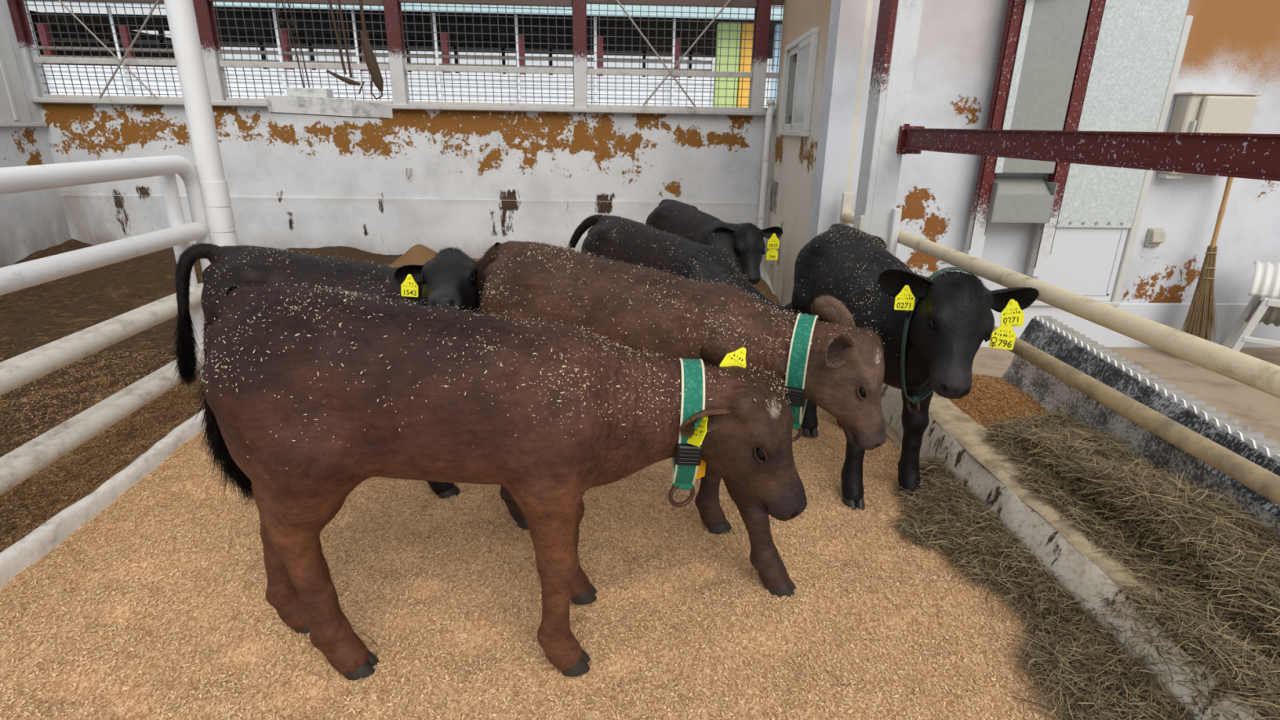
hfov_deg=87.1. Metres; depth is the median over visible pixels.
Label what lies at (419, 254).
floor
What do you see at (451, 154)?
wall
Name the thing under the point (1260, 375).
rail
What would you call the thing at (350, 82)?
rope
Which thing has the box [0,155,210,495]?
fence
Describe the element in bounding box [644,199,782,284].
calf
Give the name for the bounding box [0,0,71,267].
wall
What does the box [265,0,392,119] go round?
heater
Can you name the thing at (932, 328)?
calf
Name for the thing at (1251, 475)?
rail
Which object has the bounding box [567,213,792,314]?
calf
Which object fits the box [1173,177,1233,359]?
broom
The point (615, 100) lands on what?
barn
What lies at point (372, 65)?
rope
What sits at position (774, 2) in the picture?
mesh panel
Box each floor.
[0,239,1129,719]
[883,346,1279,718]
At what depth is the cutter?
4.51 m
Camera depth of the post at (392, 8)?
6.29 m
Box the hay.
[884,450,1279,719]
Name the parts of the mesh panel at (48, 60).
rail, rail, rail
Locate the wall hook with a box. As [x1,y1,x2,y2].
[405,167,411,179]
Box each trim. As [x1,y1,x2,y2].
[0,122,47,126]
[0,408,206,588]
[31,97,776,115]
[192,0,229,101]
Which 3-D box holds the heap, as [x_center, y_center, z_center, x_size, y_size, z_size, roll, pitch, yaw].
[1.846,0.256,3.404,0.586,0.112,1.082,0,19,-3]
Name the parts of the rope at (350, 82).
cord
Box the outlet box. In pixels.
[1144,227,1165,246]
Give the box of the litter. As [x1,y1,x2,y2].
[0,256,206,552]
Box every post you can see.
[6,0,47,97]
[164,0,239,246]
[382,0,409,104]
[572,0,587,107]
[749,0,771,111]
[853,0,924,256]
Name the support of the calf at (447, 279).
on the wood shavings
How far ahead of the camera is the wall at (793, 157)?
5.51 m
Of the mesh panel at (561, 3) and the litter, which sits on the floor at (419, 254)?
the litter
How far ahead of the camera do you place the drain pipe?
6.63 m
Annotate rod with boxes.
[57,0,157,98]
[98,0,159,98]
[615,0,695,106]
[642,0,730,105]
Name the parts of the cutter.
leg, leg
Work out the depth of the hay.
1.96 m
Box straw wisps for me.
[0,428,1120,719]
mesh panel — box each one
[20,0,182,100]
[208,0,393,103]
[398,0,573,106]
[586,0,757,110]
[764,0,784,111]
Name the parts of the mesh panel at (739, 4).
rail, rail, rail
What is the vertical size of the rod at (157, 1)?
0.943 m
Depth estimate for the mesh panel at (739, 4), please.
6.47 m
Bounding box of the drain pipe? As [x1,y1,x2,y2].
[757,97,775,273]
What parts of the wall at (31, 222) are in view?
panel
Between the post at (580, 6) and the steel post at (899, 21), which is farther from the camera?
the post at (580, 6)
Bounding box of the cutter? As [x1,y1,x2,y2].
[1221,260,1279,351]
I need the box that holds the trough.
[880,315,1279,719]
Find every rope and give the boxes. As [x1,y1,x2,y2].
[326,0,360,85]
[359,0,383,99]
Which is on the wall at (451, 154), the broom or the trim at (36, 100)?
the trim at (36, 100)
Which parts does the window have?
sash, pane, sash, pane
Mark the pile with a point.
(1220, 563)
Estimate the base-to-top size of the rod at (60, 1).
0.910 m
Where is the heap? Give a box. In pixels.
[948,373,1048,451]
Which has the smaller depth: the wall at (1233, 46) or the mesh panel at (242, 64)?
the wall at (1233, 46)
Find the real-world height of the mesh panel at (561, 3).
1.420 m
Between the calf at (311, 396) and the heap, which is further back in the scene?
the heap
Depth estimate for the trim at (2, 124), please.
6.11 m
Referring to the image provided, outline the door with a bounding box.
[1024,0,1193,306]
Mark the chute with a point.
(1047, 48)
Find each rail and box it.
[839,192,1279,398]
[989,325,1279,505]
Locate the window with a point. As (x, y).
(801, 55)
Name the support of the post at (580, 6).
attached to the wall at (451, 154)
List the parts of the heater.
chain, chain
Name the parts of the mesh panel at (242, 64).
rail, rail, rail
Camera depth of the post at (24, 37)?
6.18 m
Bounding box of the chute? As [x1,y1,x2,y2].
[963,0,1106,276]
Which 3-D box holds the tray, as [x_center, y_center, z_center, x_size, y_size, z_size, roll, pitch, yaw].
[2.523,-1.064,4.516,0.402,0.260,0.190,0,19,-3]
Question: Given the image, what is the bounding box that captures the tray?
[986,181,1057,222]
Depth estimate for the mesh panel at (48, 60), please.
6.23 m
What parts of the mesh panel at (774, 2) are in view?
rail, rail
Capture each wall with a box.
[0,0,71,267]
[39,102,775,203]
[763,0,873,313]
[807,0,1279,303]
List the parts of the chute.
leg, leg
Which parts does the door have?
moulding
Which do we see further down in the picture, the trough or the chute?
the trough
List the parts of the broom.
handle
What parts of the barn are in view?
red post, post, post, red post, post, post, red post, post, post, red post, pen rail, pen rail, pen rail, pen rail, pen rail, post, red post, post, post, red post, post, red post, post, red post, post, door, door, door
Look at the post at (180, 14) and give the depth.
3.29 m
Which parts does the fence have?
rail, rail, rail, rail, rail, rail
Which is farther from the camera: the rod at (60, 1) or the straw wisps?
the rod at (60, 1)
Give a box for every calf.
[164,241,480,499]
[191,282,807,680]
[475,236,886,597]
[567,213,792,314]
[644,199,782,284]
[791,222,1039,511]
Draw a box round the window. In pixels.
[777,27,819,137]
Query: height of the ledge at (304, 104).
0.130 m
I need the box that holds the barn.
[26,0,783,107]
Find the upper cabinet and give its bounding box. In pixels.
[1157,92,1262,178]
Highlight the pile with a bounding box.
[978,401,1279,717]
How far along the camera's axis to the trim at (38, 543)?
2.65 m
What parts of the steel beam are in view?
plate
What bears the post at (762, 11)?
attached to the wall at (451, 154)
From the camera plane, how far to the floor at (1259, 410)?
4.33 m
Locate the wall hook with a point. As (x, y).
(406, 167)
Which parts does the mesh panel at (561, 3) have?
rail, rail, rail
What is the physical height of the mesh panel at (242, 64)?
1.420 m
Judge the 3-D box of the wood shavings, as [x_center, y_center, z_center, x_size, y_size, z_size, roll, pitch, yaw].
[-0.388,0.697,2.560,3.542,0.077,2.913,0,19,-3]
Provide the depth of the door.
4.44 m
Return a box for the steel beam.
[896,124,1279,181]
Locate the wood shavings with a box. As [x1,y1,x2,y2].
[0,406,1117,719]
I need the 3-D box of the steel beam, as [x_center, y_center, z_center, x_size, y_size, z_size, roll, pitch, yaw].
[1.460,-0.594,1.922,0.120,0.148,3.285,0,19,-3]
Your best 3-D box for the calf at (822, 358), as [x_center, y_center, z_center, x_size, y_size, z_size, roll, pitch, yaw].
[0.068,0.150,2.456,1.578,1.125,0.570,7,20,17]

